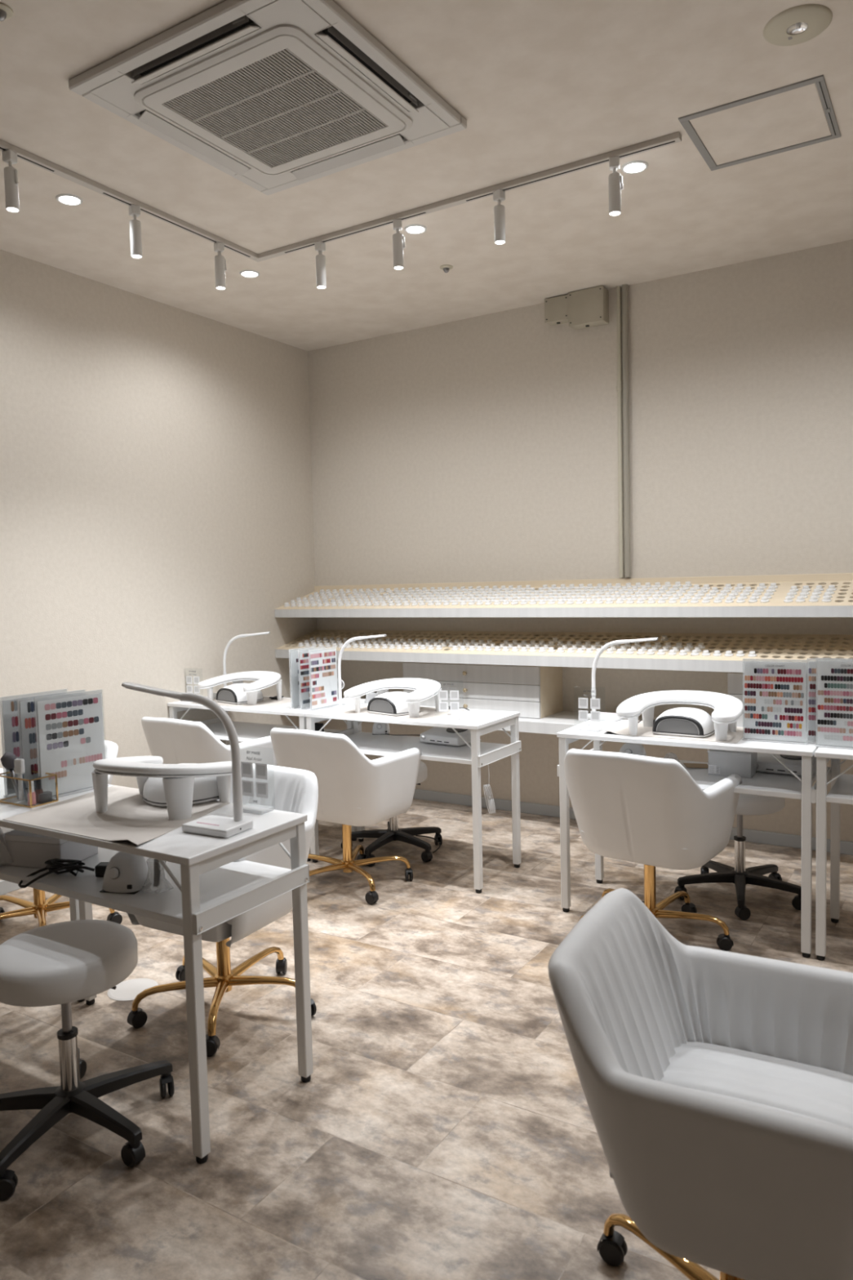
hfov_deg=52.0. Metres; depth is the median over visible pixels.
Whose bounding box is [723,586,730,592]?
jar
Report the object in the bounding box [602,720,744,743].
desk mat
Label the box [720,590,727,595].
jar
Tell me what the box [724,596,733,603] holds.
jar
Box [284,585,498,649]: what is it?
jars
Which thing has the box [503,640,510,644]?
jar
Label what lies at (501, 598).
jar
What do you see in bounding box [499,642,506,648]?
jar
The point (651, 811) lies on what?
salon chair
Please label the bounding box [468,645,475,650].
jar
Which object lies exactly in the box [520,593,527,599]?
jar
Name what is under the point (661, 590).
jar
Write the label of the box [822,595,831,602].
jar
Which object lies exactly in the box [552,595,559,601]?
jar
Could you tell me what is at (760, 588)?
jar
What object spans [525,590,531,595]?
jar
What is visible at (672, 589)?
jar
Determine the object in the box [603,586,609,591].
jar
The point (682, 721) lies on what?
dryer
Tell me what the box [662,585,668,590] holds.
jar
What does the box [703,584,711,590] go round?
jar
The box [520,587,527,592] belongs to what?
jar
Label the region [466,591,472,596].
jar
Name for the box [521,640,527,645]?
jar
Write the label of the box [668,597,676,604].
jar
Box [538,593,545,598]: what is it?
jar
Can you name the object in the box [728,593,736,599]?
jar
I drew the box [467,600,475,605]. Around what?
jar
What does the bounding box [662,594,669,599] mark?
jar
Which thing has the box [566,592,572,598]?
jar
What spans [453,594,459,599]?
jar
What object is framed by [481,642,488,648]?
jar
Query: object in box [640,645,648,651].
jar
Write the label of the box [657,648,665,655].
jar
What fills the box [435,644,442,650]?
jar
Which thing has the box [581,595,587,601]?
jar
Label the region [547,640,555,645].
jar
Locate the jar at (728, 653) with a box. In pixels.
[724,650,733,657]
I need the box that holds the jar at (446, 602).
[443,600,449,605]
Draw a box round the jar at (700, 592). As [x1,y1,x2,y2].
[697,590,704,596]
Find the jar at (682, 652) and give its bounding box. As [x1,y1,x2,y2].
[679,649,687,655]
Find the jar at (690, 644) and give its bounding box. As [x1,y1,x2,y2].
[686,642,693,648]
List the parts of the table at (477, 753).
leg, rail, shelf rail, leg, leg, rail, shelf rail, leg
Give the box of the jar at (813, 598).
[808,595,818,602]
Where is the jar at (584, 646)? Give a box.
[580,644,588,649]
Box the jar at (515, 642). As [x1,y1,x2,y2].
[512,640,518,645]
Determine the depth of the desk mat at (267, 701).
4.38 m
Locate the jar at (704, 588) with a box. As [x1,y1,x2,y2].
[701,586,707,593]
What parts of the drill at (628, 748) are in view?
knob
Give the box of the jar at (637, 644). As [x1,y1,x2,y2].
[634,642,641,647]
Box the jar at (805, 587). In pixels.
[802,585,810,591]
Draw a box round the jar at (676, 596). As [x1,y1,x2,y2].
[672,594,679,599]
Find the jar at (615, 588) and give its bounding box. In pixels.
[612,586,618,591]
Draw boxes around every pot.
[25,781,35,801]
[38,791,52,802]
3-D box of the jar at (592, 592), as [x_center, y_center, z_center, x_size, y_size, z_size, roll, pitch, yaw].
[0.829,-0.237,4.380,0.037,0.032,0.036,1,4,32]
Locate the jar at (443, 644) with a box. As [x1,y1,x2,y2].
[440,641,447,647]
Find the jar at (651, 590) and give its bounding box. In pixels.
[648,588,655,594]
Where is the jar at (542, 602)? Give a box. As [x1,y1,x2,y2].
[538,599,546,604]
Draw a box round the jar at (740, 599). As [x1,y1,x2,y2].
[736,596,745,603]
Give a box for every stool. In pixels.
[0,919,173,1200]
[341,760,442,866]
[674,789,801,919]
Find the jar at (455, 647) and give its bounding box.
[451,645,458,650]
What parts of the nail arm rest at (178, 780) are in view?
leg, leg, leg, leg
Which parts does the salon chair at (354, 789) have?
leg, leg, leg, leg, leg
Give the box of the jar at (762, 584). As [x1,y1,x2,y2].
[758,582,766,589]
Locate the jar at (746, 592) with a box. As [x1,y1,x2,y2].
[742,589,750,595]
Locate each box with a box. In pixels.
[0,770,57,808]
[402,662,563,718]
[544,294,568,325]
[568,285,608,329]
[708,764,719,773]
[728,672,808,731]
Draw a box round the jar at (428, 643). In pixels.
[425,641,431,647]
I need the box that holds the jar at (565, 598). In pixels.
[561,595,568,601]
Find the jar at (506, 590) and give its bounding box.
[504,587,510,593]
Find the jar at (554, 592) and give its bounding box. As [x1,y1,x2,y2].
[551,590,558,595]
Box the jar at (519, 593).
[516,590,523,595]
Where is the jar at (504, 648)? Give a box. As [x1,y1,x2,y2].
[502,646,509,652]
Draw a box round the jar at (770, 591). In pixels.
[765,589,773,595]
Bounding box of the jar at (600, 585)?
[597,583,604,588]
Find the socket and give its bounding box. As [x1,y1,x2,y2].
[126,884,132,888]
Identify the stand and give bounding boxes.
[153,858,160,886]
[186,671,199,693]
[240,751,268,803]
[438,683,459,715]
[578,689,599,725]
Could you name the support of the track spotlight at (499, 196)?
hanging from the track at (673, 138)
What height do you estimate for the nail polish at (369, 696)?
0.056 m
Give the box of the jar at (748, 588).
[745,586,752,592]
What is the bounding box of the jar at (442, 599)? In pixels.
[440,597,446,602]
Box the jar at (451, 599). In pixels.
[448,597,453,602]
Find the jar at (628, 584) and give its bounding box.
[626,582,632,588]
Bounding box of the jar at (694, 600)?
[690,597,698,603]
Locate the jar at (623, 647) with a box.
[620,644,627,650]
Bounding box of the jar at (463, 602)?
[459,600,466,605]
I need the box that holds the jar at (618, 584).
[615,582,622,588]
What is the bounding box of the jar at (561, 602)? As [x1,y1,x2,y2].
[557,599,564,604]
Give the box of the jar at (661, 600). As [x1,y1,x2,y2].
[657,597,666,604]
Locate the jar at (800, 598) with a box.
[795,595,804,602]
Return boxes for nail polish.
[26,780,35,804]
[35,777,43,802]
[368,693,371,702]
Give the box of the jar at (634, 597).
[631,595,637,600]
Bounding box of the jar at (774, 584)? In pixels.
[770,582,777,588]
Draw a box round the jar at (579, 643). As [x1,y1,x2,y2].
[576,640,582,646]
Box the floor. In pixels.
[0,798,852,1279]
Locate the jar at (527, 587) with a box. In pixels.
[525,585,531,590]
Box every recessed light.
[55,193,83,205]
[239,269,259,277]
[404,223,426,234]
[621,160,648,173]
[763,4,832,46]
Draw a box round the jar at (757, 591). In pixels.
[753,589,761,595]
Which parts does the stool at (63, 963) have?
leg, leg, seat, leg, leg, leg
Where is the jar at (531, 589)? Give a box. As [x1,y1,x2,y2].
[529,587,535,592]
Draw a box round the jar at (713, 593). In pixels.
[709,590,716,596]
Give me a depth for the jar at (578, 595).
4.35 m
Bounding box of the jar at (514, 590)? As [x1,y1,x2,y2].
[512,587,518,593]
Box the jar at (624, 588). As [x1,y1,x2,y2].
[622,586,628,591]
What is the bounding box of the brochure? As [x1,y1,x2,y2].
[683,763,708,768]
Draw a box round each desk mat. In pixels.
[2,785,230,844]
[189,697,292,708]
[333,706,466,720]
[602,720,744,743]
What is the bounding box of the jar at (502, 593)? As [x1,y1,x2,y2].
[499,591,505,595]
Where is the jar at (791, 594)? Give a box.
[786,592,795,599]
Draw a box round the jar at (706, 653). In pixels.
[702,649,710,656]
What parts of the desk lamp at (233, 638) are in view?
stem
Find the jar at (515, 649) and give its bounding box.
[511,646,519,652]
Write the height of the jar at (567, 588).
0.032 m
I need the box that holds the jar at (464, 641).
[462,639,468,644]
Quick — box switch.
[591,689,595,695]
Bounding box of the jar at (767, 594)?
[764,592,772,599]
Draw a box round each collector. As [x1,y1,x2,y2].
[419,726,481,746]
[746,752,816,777]
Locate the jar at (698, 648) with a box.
[694,646,702,652]
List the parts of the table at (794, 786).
leg, rail, shelf rail, leg, leg, shelf rail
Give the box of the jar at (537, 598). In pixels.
[534,595,540,601]
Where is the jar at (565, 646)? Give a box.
[562,644,568,649]
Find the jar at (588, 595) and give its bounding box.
[585,592,591,598]
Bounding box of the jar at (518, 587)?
[516,585,522,590]
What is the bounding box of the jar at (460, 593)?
[458,591,463,596]
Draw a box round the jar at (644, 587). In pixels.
[641,585,648,591]
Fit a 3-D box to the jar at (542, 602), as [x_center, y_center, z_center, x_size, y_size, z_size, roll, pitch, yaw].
[0.575,-0.186,4.347,0.037,0.032,0.036,1,4,32]
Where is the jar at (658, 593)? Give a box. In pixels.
[654,591,662,596]
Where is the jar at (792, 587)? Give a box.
[789,586,798,591]
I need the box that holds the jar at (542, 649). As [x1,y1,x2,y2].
[538,646,546,652]
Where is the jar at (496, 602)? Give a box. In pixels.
[493,600,501,604]
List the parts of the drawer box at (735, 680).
drawer, drawer, drawer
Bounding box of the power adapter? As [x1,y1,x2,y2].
[94,862,108,876]
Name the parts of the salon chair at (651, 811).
leg, leg, leg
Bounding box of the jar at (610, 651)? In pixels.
[605,648,613,653]
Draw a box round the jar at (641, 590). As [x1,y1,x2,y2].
[638,588,644,594]
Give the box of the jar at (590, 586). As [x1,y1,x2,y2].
[586,583,593,589]
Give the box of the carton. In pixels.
[0,829,97,868]
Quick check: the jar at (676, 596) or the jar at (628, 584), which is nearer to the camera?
the jar at (676, 596)
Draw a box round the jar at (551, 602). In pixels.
[547,599,555,604]
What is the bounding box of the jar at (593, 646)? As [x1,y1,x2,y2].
[590,644,597,650]
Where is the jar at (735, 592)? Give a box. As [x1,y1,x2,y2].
[731,590,738,595]
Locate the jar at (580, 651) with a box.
[576,648,584,653]
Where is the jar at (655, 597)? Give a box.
[652,594,659,599]
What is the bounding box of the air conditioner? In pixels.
[68,0,466,195]
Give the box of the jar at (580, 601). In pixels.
[575,598,583,604]
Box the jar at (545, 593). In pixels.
[542,590,549,595]
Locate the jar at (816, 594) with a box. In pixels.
[810,592,820,598]
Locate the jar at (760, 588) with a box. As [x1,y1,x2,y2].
[755,586,764,592]
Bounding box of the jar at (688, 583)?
[685,581,692,586]
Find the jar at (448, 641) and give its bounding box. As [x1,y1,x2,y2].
[445,639,451,644]
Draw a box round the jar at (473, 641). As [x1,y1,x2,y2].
[470,639,476,644]
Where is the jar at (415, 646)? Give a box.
[412,644,418,649]
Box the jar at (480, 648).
[476,645,483,651]
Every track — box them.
[0,139,257,259]
[253,131,681,262]
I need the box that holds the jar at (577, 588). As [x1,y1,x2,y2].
[574,586,581,591]
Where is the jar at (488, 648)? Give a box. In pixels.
[484,645,492,651]
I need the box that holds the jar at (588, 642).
[585,640,591,646]
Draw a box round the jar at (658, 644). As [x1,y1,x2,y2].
[654,641,662,648]
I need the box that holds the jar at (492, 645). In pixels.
[489,642,496,648]
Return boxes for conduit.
[616,285,623,577]
[622,284,631,577]
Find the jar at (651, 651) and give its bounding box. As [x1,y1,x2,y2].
[646,648,654,654]
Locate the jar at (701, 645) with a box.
[697,642,705,648]
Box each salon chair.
[0,739,122,926]
[126,764,318,1056]
[141,716,277,765]
[270,727,422,904]
[547,888,852,1279]
[564,748,742,951]
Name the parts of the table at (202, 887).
leg, leg, rail, shelf rail, leg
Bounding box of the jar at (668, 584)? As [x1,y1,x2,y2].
[664,582,671,587]
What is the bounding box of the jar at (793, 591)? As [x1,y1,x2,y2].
[789,589,797,595]
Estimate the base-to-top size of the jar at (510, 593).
0.032 m
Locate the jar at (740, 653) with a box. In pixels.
[736,650,744,657]
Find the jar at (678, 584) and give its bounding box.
[675,582,682,586]
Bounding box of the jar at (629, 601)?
[626,598,634,604]
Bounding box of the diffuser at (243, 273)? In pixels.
[241,271,257,276]
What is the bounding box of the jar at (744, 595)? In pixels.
[740,593,747,599]
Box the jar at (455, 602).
[451,600,458,605]
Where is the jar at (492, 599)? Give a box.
[490,596,496,602]
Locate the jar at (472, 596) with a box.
[470,594,475,599]
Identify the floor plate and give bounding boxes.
[106,977,158,1000]
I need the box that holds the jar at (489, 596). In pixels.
[486,594,493,599]
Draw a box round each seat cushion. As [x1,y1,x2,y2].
[609,1041,852,1178]
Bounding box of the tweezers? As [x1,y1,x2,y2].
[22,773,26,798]
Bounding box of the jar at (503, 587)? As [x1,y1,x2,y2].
[500,585,506,590]
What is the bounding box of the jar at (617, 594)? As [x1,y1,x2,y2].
[614,591,621,597]
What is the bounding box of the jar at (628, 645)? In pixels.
[624,643,631,647]
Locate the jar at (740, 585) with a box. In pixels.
[737,583,744,589]
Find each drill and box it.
[99,851,151,893]
[372,722,390,734]
[618,742,646,755]
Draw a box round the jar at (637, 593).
[635,591,641,597]
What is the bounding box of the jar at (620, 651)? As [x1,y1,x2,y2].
[616,648,623,654]
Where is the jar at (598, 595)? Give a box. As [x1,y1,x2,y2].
[595,591,601,597]
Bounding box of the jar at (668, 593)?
[666,591,672,596]
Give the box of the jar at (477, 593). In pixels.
[475,591,480,596]
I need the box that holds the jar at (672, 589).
[669,587,675,593]
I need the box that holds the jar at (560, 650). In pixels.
[556,647,564,653]
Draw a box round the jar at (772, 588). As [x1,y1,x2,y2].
[768,586,776,591]
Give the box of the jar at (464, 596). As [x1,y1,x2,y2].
[461,594,467,599]
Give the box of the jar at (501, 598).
[498,596,505,601]
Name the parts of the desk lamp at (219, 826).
led panel, stem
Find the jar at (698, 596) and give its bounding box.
[694,594,702,599]
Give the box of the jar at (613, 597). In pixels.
[610,595,617,600]
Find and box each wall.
[0,249,319,880]
[307,239,852,841]
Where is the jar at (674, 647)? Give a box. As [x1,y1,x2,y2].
[671,645,679,652]
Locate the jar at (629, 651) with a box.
[626,648,634,654]
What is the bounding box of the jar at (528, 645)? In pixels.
[525,643,532,648]
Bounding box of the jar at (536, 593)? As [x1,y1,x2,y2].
[533,590,540,595]
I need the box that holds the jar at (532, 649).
[528,646,536,652]
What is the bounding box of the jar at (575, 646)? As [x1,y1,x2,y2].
[572,644,578,649]
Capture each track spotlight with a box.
[1,149,19,212]
[128,204,142,258]
[213,241,226,289]
[315,240,326,288]
[392,218,405,270]
[493,189,505,244]
[608,155,623,216]
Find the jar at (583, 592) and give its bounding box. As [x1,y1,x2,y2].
[579,589,586,595]
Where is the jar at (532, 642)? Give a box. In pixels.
[530,640,536,645]
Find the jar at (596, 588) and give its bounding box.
[593,586,599,591]
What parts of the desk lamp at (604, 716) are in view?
stem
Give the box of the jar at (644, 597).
[640,595,648,600]
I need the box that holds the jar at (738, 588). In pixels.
[734,586,742,592]
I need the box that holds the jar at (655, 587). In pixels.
[651,585,658,591]
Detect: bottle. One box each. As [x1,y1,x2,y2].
[26,791,35,804]
[35,788,43,802]
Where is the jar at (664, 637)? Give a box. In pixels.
[660,635,668,640]
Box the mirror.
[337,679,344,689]
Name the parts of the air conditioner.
intake panel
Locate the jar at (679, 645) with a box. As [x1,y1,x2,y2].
[675,642,683,648]
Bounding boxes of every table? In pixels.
[0,768,84,1001]
[0,784,313,1164]
[167,696,356,861]
[304,702,521,893]
[556,719,830,957]
[813,744,852,960]
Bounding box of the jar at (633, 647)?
[631,644,637,651]
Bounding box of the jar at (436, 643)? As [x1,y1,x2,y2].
[432,641,439,647]
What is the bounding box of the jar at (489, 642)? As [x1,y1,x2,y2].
[486,639,493,644]
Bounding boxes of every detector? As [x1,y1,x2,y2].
[0,2,13,21]
[440,264,453,272]
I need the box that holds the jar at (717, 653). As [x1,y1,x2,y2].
[713,650,721,657]
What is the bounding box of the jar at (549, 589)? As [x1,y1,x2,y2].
[547,586,553,592]
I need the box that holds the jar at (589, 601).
[586,598,593,604]
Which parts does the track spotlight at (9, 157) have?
arm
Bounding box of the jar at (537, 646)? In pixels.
[533,643,541,648]
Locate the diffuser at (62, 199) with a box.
[58,195,79,204]
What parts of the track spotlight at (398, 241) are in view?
arm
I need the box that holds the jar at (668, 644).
[665,642,672,648]
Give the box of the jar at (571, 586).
[568,583,575,589]
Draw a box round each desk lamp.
[121,681,253,838]
[222,631,270,687]
[337,634,386,705]
[588,637,658,721]
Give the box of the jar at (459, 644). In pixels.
[457,642,463,647]
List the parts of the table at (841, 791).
leg, shelf rail, leg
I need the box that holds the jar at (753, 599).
[748,596,757,603]
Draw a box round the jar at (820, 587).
[816,585,823,591]
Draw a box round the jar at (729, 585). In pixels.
[725,583,732,589]
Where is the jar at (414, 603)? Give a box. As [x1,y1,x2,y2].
[411,600,418,605]
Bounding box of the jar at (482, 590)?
[480,588,484,593]
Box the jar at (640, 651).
[636,648,644,654]
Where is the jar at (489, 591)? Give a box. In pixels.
[487,588,493,593]
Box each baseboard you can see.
[0,880,20,895]
[413,788,852,855]
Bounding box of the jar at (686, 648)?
[683,645,691,652]
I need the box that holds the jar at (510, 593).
[507,591,513,595]
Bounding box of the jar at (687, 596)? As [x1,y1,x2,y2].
[684,594,691,599]
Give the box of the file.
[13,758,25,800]
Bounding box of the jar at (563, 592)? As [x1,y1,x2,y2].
[560,590,567,595]
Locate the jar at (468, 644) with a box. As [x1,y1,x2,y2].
[465,642,471,647]
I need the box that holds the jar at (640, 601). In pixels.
[636,598,644,604]
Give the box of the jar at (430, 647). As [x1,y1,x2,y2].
[427,644,434,649]
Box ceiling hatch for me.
[678,74,840,170]
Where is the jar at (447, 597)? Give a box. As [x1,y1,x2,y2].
[445,594,451,599]
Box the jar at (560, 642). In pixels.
[556,640,564,645]
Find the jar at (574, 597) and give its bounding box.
[571,595,577,601]
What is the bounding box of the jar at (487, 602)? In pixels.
[484,600,492,604]
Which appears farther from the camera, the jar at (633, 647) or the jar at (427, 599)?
the jar at (427, 599)
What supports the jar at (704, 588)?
on the display shelf at (775, 607)
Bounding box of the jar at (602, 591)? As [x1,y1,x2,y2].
[598,589,604,594]
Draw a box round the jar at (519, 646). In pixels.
[516,643,523,648]
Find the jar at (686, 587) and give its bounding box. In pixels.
[682,584,689,590]
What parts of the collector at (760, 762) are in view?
knob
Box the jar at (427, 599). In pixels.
[424,597,431,602]
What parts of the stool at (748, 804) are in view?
leg, leg, leg, seat, leg, leg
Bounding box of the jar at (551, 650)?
[547,647,555,653]
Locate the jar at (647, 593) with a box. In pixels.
[644,591,652,597]
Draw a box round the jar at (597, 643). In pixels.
[595,640,601,646]
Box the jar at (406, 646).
[404,644,410,649]
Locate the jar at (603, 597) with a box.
[600,595,607,600]
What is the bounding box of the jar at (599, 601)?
[595,598,603,604]
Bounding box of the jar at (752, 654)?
[748,651,756,657]
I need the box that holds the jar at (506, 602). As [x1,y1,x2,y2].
[502,599,509,604]
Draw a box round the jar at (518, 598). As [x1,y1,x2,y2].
[516,596,522,601]
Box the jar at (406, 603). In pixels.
[403,600,409,605]
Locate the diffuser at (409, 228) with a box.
[406,226,424,232]
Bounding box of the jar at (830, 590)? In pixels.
[825,588,834,595]
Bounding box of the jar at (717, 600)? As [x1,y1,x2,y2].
[713,596,722,603]
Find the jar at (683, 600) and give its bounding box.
[680,597,688,604]
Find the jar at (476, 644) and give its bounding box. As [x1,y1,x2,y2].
[474,642,480,648]
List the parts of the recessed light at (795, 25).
bulb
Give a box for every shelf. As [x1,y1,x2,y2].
[274,573,852,617]
[275,630,852,675]
[337,697,657,734]
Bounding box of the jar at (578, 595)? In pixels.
[575,592,582,598]
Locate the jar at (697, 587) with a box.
[693,584,700,590]
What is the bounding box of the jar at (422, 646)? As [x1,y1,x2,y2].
[419,644,426,649]
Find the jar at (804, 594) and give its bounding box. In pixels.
[800,592,808,599]
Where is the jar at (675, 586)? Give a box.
[672,584,679,590]
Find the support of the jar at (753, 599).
on the display shelf at (775, 607)
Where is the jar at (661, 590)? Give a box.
[658,587,666,593]
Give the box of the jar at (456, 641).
[453,639,460,644]
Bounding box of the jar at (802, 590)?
[801,589,809,595]
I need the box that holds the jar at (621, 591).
[618,588,625,594]
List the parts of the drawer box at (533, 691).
drawer, drawer, drawer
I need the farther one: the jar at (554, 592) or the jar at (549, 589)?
the jar at (549, 589)
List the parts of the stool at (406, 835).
leg, leg, leg, leg, seat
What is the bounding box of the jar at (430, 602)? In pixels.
[427,600,434,605]
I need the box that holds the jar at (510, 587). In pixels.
[508,585,514,590]
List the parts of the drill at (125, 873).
knob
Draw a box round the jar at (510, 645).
[507,643,514,648]
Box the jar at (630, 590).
[627,588,634,594]
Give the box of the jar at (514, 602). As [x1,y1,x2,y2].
[511,599,518,604]
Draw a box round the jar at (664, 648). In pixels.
[662,645,669,651]
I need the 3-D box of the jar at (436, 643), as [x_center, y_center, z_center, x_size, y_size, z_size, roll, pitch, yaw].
[0.053,0.026,4.746,0.037,0.032,0.036,1,4,32]
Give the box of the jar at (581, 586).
[578,583,585,589]
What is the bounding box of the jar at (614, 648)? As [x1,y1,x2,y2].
[610,644,617,650]
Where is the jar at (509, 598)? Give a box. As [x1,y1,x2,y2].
[507,596,513,601]
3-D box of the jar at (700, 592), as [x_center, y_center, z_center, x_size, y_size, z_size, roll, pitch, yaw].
[1.268,-0.212,4.048,0.037,0.032,0.036,1,4,32]
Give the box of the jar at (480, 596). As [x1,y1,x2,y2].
[478,594,484,599]
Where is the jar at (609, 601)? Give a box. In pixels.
[605,598,613,604]
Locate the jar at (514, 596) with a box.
[512,593,518,599]
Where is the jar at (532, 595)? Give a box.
[529,593,536,599]
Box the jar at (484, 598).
[481,596,488,602]
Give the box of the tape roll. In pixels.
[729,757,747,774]
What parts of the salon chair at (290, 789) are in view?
leg, leg, leg, leg, leg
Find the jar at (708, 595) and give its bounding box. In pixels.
[705,593,713,599]
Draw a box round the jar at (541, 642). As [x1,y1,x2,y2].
[539,640,545,645]
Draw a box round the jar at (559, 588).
[556,586,563,592]
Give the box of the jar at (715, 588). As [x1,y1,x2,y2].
[711,586,719,592]
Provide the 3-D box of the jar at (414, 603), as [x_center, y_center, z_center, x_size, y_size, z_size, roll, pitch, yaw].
[-0.063,-0.196,4.743,0.037,0.032,0.036,1,4,32]
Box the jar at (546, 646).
[543,644,550,648]
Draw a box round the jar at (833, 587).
[828,585,836,591]
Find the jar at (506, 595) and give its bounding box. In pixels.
[503,593,510,599]
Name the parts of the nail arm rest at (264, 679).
leg, leg, leg, leg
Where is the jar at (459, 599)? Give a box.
[456,597,462,602]
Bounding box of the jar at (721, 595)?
[717,593,724,599]
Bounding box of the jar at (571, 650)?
[567,647,574,653]
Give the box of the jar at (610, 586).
[606,582,613,588]
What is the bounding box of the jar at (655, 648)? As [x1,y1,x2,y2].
[651,645,658,651]
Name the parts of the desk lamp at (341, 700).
stem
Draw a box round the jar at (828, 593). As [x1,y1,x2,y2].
[822,591,832,598]
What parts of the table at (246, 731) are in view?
leg, rail, shelf rail, leg, leg, cable coil, leg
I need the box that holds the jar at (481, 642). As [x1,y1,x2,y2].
[479,639,484,644]
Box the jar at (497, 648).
[493,645,501,651]
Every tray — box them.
[142,797,218,807]
[217,698,262,704]
[368,711,408,715]
[653,730,715,737]
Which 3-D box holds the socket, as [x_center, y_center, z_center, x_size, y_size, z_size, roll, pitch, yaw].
[-0.715,0.594,2.105,0.011,0.010,0.006,-1,4,13]
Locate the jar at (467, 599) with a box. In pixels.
[465,596,471,602]
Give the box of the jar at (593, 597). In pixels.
[591,595,597,600]
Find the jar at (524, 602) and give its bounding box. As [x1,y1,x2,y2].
[520,599,527,604]
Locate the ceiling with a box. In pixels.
[0,0,852,351]
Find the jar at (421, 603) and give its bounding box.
[418,600,426,605]
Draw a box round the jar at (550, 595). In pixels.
[548,592,554,598]
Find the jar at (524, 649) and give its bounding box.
[520,646,528,652]
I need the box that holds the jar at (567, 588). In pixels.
[564,586,571,592]
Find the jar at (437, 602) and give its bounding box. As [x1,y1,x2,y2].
[435,600,441,605]
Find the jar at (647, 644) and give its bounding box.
[644,641,652,648]
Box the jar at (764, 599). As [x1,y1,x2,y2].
[760,596,769,602]
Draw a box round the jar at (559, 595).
[556,592,562,598]
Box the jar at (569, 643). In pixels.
[566,640,573,646]
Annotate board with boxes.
[1,692,66,794]
[19,693,84,787]
[36,693,104,795]
[289,648,315,706]
[299,648,324,708]
[310,648,337,709]
[744,661,806,742]
[808,661,817,741]
[817,661,852,746]
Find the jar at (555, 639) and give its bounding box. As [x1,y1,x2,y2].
[552,637,559,643]
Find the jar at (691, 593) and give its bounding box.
[687,591,694,596]
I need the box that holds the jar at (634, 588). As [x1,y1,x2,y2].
[631,585,638,591]
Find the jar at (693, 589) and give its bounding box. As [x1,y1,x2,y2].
[689,587,697,593]
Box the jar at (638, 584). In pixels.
[635,582,642,587]
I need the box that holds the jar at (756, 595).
[751,593,759,599]
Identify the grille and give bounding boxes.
[162,48,387,167]
[446,728,468,733]
[780,754,801,759]
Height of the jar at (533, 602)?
0.032 m
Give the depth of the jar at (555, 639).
4.48 m
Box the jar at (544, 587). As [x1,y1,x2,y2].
[542,584,548,590]
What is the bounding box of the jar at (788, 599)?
[783,595,793,602]
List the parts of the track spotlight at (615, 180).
arm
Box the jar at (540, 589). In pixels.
[537,587,543,592]
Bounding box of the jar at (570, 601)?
[566,598,573,604]
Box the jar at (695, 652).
[690,649,699,656]
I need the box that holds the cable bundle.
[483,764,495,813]
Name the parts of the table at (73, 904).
leg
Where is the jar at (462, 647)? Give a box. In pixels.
[459,645,466,650]
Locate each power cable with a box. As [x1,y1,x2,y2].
[17,857,94,888]
[385,733,420,735]
[415,835,440,853]
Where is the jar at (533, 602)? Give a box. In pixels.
[528,599,537,604]
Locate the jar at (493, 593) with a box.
[491,591,497,595]
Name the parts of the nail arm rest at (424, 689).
leg, leg, leg, leg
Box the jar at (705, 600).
[702,597,710,603]
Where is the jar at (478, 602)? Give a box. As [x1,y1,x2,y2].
[475,600,483,604]
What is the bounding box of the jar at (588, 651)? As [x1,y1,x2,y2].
[585,648,593,653]
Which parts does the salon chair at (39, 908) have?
leg, leg, leg, leg, leg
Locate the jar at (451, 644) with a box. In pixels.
[448,641,455,647]
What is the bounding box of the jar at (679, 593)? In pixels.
[675,591,683,596]
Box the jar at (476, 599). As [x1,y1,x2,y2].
[473,596,479,602]
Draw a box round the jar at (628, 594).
[624,591,631,597]
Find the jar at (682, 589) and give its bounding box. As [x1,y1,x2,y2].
[679,587,686,593]
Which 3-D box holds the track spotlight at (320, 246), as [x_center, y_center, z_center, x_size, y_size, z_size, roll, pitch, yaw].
[-0.441,-1.570,3.667,0.041,0.183,0.049,1,4,30]
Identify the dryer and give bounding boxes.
[142,763,218,807]
[215,683,262,704]
[367,691,420,715]
[652,706,715,737]
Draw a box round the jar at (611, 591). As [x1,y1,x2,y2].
[608,588,615,594]
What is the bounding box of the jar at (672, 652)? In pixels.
[668,649,676,655]
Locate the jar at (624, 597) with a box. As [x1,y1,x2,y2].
[620,595,627,600]
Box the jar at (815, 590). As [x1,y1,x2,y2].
[813,588,822,595]
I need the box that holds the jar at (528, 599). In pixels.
[524,596,531,601]
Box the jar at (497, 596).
[494,594,500,599]
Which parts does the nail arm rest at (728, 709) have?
leg, leg, leg, leg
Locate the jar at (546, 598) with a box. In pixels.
[543,595,550,601]
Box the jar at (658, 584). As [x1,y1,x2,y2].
[654,582,662,587]
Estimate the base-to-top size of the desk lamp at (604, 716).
0.344 m
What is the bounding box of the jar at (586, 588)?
[583,586,590,591]
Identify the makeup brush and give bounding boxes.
[0,751,18,799]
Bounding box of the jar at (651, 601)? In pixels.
[647,597,655,604]
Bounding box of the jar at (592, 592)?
[589,589,595,595]
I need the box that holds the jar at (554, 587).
[551,584,557,589]
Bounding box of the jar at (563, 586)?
[560,584,566,589]
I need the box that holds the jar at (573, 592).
[570,589,576,595]
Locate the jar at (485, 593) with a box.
[482,591,488,596]
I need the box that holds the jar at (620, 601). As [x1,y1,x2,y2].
[616,598,623,604]
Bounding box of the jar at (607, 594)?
[604,591,611,597]
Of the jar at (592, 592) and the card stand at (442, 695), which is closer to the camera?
the card stand at (442, 695)
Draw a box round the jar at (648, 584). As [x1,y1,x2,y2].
[645,582,652,587]
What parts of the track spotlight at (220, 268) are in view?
arm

